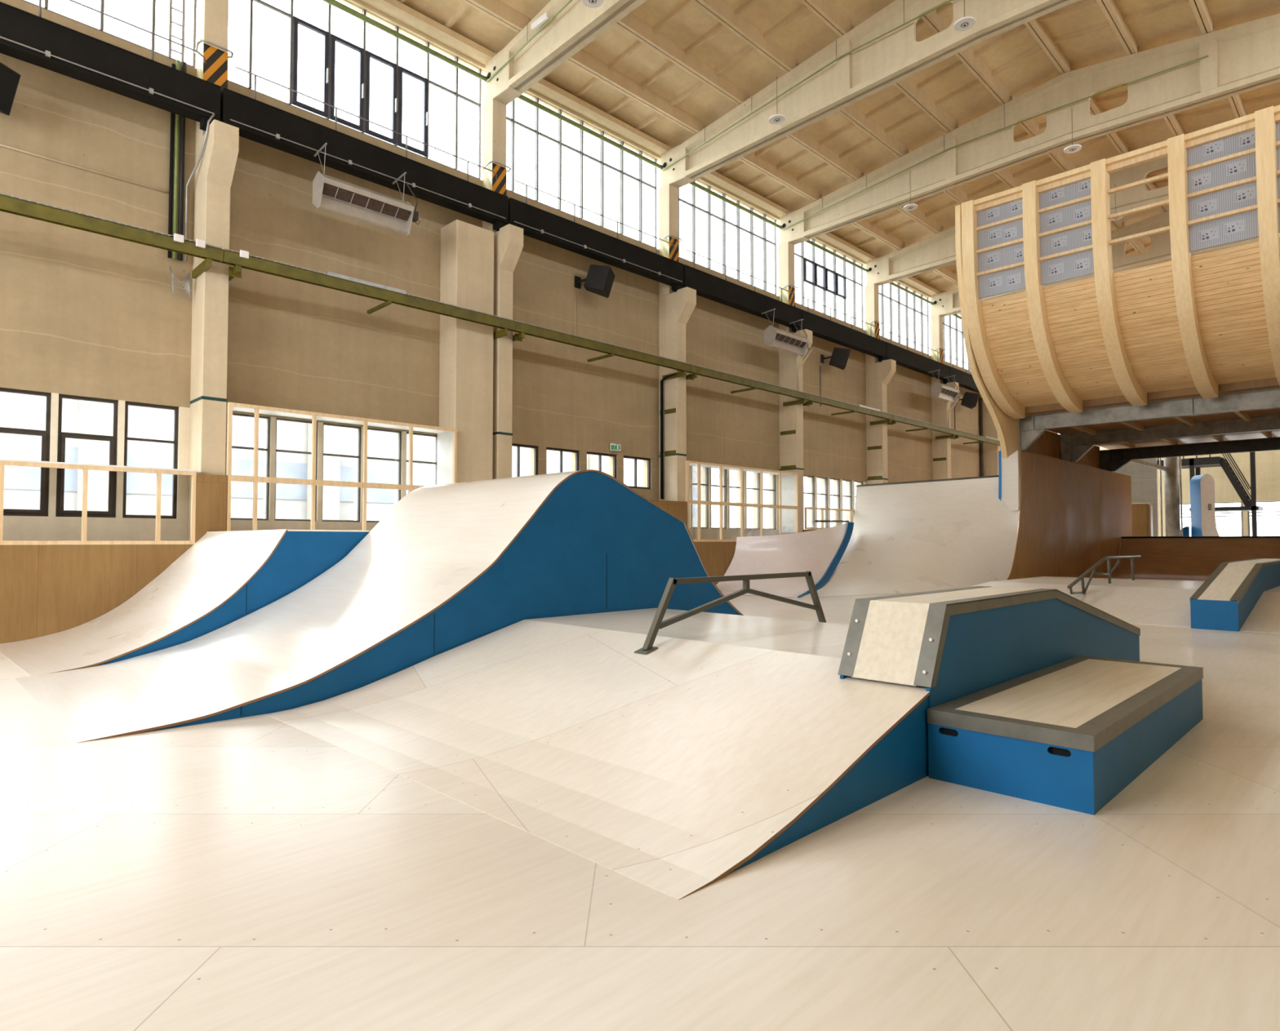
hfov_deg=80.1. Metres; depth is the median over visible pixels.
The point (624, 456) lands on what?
window
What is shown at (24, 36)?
beam
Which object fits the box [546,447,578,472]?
window
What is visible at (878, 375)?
column
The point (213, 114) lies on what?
conduit
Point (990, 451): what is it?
column
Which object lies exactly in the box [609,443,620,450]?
exit sign
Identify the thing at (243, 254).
junction box
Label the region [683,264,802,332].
beam
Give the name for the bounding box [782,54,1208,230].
conduit
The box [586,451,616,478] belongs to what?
window
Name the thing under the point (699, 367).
steel beam
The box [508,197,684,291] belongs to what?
beam
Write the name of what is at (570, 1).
conduit
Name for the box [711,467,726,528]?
window
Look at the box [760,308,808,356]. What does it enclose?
heater
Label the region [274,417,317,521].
window
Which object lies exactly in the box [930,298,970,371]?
window
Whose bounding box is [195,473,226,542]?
panel
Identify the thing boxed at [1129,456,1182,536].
steel pillar
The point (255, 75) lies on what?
handrail
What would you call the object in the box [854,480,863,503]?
window
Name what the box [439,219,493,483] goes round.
column
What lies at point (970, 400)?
wall speaker
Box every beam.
[0,1,221,130]
[0,192,223,262]
[191,248,515,330]
[220,87,508,231]
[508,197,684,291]
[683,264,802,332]
[801,310,886,361]
[886,342,951,383]
[950,366,979,393]
[1018,388,1279,450]
[1059,414,1279,462]
[1099,436,1279,471]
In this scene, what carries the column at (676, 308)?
on the floor
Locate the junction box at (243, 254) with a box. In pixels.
[240,249,248,258]
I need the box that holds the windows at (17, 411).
[0,391,643,520]
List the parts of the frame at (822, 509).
rail, rail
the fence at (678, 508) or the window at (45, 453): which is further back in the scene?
the fence at (678, 508)
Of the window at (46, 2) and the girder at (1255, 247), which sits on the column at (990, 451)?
the girder at (1255, 247)
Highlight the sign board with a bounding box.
[1190,474,1219,536]
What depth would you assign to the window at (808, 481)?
27.81 m
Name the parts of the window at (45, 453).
sash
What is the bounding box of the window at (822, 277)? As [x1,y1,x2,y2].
[794,239,863,328]
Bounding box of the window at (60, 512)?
[55,394,118,517]
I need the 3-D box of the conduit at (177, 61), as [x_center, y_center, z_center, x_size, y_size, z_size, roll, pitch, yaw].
[-8.179,-6.278,13.427,0.065,3.550,0.065,1,-2,-22]
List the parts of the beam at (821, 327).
bearing plate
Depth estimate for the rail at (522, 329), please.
18.95 m
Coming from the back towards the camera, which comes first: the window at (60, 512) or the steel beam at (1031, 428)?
the steel beam at (1031, 428)
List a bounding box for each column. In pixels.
[187,0,239,540]
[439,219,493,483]
[482,98,523,479]
[658,184,696,501]
[777,241,812,534]
[864,284,896,484]
[930,315,959,479]
[982,400,1000,475]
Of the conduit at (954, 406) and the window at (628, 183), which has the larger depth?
the conduit at (954, 406)
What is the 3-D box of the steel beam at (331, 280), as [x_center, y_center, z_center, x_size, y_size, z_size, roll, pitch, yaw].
[-5.390,-4.327,15.373,6.290,0.440,0.970,2,-3,-45]
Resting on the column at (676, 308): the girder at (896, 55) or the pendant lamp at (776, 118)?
the girder at (896, 55)
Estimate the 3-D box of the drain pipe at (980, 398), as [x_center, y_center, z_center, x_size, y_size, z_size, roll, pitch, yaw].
[17.392,-2.852,38.766,0.148,6.300,0.148,1,-2,-22]
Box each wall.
[0,0,1056,566]
[1006,430,1132,579]
[1097,445,1279,536]
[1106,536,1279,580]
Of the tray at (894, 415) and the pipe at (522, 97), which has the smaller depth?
the pipe at (522, 97)
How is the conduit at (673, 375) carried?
attached to the column at (676, 308)
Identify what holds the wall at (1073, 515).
on the floor
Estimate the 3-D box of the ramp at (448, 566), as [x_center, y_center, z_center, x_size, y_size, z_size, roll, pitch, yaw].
[-2.057,0.674,10.456,9.730,2.393,3.740,2,-3,-45]
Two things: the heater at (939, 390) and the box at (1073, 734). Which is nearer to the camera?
the box at (1073, 734)
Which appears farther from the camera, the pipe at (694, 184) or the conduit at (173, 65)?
the pipe at (694, 184)
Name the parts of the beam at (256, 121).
bearing plate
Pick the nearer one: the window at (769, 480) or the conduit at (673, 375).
the conduit at (673, 375)
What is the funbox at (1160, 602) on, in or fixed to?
on the floor
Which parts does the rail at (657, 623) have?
foot plate, leg, post, leg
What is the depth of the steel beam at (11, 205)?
11.82 m
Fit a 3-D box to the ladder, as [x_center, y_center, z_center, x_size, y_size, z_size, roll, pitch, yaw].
[-8.208,-9.352,13.516,0.240,2.600,0.040,2,-3,-45]
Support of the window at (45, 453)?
in the wall at (83, 313)
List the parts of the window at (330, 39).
handle, handle, handle, handle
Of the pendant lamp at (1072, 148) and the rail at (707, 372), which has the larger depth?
the rail at (707, 372)
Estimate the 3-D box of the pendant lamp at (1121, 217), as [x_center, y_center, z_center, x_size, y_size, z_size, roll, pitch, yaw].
[15.032,-9.940,24.079,0.400,1.116,0.400,2,-3,-45]
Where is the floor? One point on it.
(257, 873)
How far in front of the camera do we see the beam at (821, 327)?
28.06 m
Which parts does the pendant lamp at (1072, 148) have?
cord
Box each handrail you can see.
[38,0,206,64]
[235,66,497,181]
[515,179,675,253]
[686,249,794,302]
[802,296,879,335]
[886,330,945,358]
[950,356,968,372]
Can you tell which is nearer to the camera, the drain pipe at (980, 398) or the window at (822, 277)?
the window at (822, 277)
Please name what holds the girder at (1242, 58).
on the column at (791, 417)
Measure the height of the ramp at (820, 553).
2.231 m
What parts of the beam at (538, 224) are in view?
bearing plate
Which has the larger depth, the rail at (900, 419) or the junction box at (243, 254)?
the rail at (900, 419)
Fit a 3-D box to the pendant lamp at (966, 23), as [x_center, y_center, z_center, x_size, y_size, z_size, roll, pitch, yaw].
[6.532,-10.414,15.337,0.400,1.116,0.400,2,-3,-45]
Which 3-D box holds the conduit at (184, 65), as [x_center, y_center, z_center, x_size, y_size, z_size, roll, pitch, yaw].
[-8.109,-6.277,13.483,0.074,3.550,0.074,1,-2,-22]
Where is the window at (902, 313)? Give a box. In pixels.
[866,279,928,355]
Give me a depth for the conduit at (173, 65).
13.34 m
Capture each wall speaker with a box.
[0,62,20,115]
[574,264,614,297]
[820,346,850,369]
[955,391,979,408]
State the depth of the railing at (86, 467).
11.87 m
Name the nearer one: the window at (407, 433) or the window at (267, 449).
the window at (267, 449)
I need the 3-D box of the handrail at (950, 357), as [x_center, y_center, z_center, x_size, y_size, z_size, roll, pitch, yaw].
[16.140,-6.954,36.873,5.602,0.533,0.125,2,-3,-45]
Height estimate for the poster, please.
0.300 m
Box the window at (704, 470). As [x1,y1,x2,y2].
[692,466,708,528]
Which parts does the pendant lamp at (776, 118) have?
cord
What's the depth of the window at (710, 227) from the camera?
24.69 m
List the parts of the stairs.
post, post, handrail, handrail, post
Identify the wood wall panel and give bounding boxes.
[0,544,193,643]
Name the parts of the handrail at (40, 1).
post, post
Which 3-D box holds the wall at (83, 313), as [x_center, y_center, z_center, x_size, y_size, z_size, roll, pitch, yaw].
[5.708,-4.004,27.544,63.240,13.350,0.350,2,-3,-45]
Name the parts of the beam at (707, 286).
bearing plate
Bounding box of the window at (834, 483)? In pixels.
[830,478,839,527]
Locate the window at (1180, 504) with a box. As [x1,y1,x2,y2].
[1179,503,1191,517]
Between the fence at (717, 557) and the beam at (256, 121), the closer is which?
the beam at (256, 121)
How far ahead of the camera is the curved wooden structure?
20.00 m
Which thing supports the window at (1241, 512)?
in the wall at (1267, 462)
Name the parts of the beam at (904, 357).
bearing plate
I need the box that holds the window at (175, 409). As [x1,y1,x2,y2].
[122,401,178,519]
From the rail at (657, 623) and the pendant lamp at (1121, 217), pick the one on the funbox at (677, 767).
the rail at (657, 623)
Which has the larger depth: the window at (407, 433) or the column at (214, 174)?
the window at (407, 433)
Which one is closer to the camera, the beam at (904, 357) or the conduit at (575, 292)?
the conduit at (575, 292)
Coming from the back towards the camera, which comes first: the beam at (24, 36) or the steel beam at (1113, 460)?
the steel beam at (1113, 460)
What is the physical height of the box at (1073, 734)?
0.433 m
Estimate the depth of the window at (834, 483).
29.03 m
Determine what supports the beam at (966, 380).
on the column at (990, 451)
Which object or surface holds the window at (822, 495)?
in the wall at (83, 313)
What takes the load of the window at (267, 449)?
in the wall at (83, 313)
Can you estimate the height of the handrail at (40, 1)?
0.533 m
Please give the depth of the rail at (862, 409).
27.50 m
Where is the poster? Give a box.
[1208,503,1211,510]
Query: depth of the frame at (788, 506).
24.25 m
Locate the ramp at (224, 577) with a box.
[0,529,370,675]
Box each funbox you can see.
[266,608,929,899]
[964,576,1279,633]
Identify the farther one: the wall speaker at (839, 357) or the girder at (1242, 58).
the wall speaker at (839, 357)
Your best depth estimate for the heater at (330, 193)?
14.54 m
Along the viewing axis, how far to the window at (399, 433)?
16.41 m
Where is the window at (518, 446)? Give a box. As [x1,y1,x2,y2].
[511,443,537,476]
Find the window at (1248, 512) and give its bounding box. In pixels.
[1247,500,1279,536]
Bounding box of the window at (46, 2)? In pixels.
[22,0,196,67]
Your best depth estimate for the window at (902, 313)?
33.48 m
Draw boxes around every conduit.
[0,143,168,193]
[167,63,175,257]
[171,59,180,259]
[177,61,186,261]
[184,113,214,261]
[485,0,572,82]
[573,292,575,349]
[662,0,952,170]
[662,374,674,499]
[662,379,666,499]
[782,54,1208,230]
[797,348,812,391]
[819,366,821,406]
[947,396,960,427]
[954,406,955,435]
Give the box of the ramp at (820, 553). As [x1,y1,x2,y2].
[715,520,853,597]
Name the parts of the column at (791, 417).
bracket plate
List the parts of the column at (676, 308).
bracket plate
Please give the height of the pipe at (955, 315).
0.114 m
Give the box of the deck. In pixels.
[1025,386,1279,458]
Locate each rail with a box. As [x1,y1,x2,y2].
[493,320,691,372]
[634,570,826,654]
[662,364,808,399]
[782,393,893,419]
[870,413,956,435]
[935,430,1000,445]
[1066,555,1141,594]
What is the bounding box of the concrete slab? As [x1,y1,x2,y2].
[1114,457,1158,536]
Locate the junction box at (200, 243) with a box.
[195,238,205,248]
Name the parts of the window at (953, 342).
glass pane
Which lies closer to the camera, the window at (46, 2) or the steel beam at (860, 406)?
the window at (46, 2)
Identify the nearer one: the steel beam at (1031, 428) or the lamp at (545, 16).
the lamp at (545, 16)
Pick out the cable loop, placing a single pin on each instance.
(188, 279)
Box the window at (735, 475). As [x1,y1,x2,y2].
[729,470,740,528]
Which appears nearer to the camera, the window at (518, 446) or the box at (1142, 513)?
the window at (518, 446)
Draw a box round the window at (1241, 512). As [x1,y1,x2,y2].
[1214,502,1243,536]
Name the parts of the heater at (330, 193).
plate, burner, plate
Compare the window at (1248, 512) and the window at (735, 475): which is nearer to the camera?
the window at (735, 475)
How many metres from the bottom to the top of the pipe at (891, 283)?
0.114 m
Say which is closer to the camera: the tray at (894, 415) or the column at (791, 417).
the column at (791, 417)
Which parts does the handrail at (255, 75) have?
post, post, post, post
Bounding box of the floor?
[0,568,1279,1030]
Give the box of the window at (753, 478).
[746,471,759,528]
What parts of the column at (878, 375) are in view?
bracket plate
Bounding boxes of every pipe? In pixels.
[322,0,487,81]
[517,94,662,169]
[689,181,782,229]
[800,449,1020,597]
[805,240,868,272]
[889,282,933,305]
[952,314,961,319]
[978,397,983,476]
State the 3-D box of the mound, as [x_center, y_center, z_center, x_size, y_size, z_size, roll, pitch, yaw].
[26.245,0.816,36.841,0.200,0.560,0.550,2,-3,-45]
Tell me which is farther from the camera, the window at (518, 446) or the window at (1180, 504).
the window at (1180, 504)
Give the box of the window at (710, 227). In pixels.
[678,180,777,295]
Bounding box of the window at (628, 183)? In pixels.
[506,97,657,248]
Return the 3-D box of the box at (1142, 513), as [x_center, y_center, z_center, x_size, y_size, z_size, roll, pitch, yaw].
[24.832,1.076,37.754,0.700,3.380,0.950,2,-3,-45]
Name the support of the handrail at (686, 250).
on the beam at (707, 286)
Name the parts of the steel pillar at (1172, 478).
arm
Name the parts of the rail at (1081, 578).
leg, leg, leg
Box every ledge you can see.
[837,586,1140,708]
[1189,558,1279,631]
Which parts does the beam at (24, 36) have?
bearing plate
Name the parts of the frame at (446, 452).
rail, rail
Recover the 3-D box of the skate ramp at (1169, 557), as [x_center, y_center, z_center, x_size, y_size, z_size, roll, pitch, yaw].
[25.348,1.644,29.351,5.600,1.715,11.850,2,-3,-45]
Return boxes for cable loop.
[168,266,190,302]
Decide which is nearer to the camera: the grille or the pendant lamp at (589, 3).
the pendant lamp at (589, 3)
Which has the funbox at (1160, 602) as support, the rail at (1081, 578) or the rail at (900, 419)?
the rail at (1081, 578)
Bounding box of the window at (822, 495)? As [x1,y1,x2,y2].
[817,476,827,528]
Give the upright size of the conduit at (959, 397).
1.470 m
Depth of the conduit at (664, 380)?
21.91 m
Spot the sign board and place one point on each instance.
(1203, 523)
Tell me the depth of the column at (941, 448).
34.75 m
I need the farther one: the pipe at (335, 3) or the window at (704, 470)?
the window at (704, 470)
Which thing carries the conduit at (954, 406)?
attached to the wall at (83, 313)
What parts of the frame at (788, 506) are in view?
rail, rail, rail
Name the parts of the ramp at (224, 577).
panel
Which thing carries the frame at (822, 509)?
on the fence at (804, 530)
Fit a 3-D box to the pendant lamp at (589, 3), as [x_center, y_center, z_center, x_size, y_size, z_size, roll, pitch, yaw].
[-0.895,-10.284,14.426,0.400,1.116,0.400,2,-3,-45]
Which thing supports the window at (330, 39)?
in the wall at (83, 313)
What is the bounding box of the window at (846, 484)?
[842,480,852,524]
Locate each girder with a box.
[484,0,646,105]
[661,0,1079,188]
[780,13,1279,244]
[866,146,1279,285]
[931,204,1279,316]
[985,247,1261,331]
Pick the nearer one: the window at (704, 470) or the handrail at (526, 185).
the handrail at (526, 185)
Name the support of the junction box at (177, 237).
attached to the steel beam at (11, 205)
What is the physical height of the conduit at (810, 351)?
1.470 m
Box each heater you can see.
[312,142,420,235]
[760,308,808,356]
[927,369,959,403]
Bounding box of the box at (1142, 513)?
[1131,502,1153,536]
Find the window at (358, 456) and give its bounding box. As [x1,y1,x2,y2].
[321,422,360,522]
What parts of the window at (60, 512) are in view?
sash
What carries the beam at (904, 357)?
on the column at (941, 448)
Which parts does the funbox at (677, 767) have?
panel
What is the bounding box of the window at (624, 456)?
[623,455,650,488]
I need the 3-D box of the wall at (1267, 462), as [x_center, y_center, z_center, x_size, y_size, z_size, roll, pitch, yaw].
[34.791,-3.847,43.407,0.350,14.000,18.240,2,-3,-45]
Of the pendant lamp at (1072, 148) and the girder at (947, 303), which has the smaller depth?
the pendant lamp at (1072, 148)
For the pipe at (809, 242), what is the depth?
29.07 m
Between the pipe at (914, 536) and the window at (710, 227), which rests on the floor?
the pipe at (914, 536)
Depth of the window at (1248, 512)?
42.94 m
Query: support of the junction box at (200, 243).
attached to the steel beam at (11, 205)
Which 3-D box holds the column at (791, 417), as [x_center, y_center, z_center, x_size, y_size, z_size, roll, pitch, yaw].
[5.348,-3.416,26.134,0.583,12.080,1.110,2,-3,-45]
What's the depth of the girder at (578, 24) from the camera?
16.53 m
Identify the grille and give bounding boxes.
[604,267,614,297]
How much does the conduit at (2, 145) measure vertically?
0.036 m
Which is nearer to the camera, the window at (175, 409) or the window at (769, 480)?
the window at (175, 409)
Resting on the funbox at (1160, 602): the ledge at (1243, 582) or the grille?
the ledge at (1243, 582)
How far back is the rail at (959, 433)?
35.77 m
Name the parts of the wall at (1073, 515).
panel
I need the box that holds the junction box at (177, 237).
[173,233,184,243]
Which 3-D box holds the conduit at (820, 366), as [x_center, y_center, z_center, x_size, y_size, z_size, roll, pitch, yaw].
[6.710,-4.804,28.294,0.030,1.500,0.030,-1,-2,23]
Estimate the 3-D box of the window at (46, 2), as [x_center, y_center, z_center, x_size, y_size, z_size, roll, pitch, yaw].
[-10.074,-9.552,11.874,5.650,2.830,0.100,2,-3,-45]
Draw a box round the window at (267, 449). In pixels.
[230,413,270,520]
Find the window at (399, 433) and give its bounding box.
[366,427,401,522]
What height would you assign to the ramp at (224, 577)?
1.677 m
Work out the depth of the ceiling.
20.02 m
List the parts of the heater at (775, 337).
plate, burner, plate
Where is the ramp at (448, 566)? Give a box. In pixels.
[14,469,743,742]
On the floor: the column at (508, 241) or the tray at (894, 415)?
the column at (508, 241)
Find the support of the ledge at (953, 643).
on the funbox at (677, 767)
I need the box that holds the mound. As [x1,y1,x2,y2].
[1180,526,1190,536]
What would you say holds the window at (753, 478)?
in the wall at (83, 313)
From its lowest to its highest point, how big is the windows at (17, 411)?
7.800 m
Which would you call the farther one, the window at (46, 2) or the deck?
the deck
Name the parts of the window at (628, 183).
glass pane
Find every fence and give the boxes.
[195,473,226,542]
[649,499,687,525]
[693,542,736,584]
[803,528,815,532]
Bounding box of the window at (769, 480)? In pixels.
[763,473,775,529]
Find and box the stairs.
[1156,451,1263,536]
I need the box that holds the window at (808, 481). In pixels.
[803,475,814,529]
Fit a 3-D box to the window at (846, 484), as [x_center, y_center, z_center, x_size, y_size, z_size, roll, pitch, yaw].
[8.000,-0.388,29.594,0.810,1.980,0.070,2,-3,-45]
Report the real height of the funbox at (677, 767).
0.637 m
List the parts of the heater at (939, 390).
plate, burner, plate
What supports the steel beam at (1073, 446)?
on the wall at (1073, 515)
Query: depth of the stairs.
41.26 m
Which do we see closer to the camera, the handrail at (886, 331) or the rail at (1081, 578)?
the rail at (1081, 578)
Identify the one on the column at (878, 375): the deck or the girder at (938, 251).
the girder at (938, 251)
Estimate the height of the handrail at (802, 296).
0.533 m
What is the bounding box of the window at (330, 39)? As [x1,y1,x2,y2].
[227,0,481,179]
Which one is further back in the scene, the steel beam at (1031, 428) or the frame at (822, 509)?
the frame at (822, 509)
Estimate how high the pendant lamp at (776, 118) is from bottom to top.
1.116 m
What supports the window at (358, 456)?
in the wall at (83, 313)
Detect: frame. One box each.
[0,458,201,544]
[225,402,457,531]
[685,460,798,541]
[804,506,854,529]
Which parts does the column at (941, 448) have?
bracket plate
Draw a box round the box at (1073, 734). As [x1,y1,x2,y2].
[926,655,1203,815]
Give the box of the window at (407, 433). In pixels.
[405,431,437,484]
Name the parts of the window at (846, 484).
frame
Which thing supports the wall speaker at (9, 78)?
attached to the wall at (83, 313)
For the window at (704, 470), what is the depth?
23.53 m
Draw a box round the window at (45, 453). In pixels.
[0,387,51,516]
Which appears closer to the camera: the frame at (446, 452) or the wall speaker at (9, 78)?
the wall speaker at (9, 78)
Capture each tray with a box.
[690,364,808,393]
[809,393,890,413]
[892,413,955,430]
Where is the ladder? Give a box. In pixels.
[168,0,185,62]
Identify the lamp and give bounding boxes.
[531,12,549,30]
[582,0,603,8]
[768,75,785,124]
[903,196,917,210]
[954,0,975,31]
[1063,114,1081,153]
[1110,198,1123,220]
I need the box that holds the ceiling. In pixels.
[339,0,1279,319]
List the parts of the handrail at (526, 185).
post, post, post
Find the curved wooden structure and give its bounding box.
[955,105,1279,458]
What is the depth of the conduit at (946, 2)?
18.52 m
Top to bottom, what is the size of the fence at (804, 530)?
1.900 m

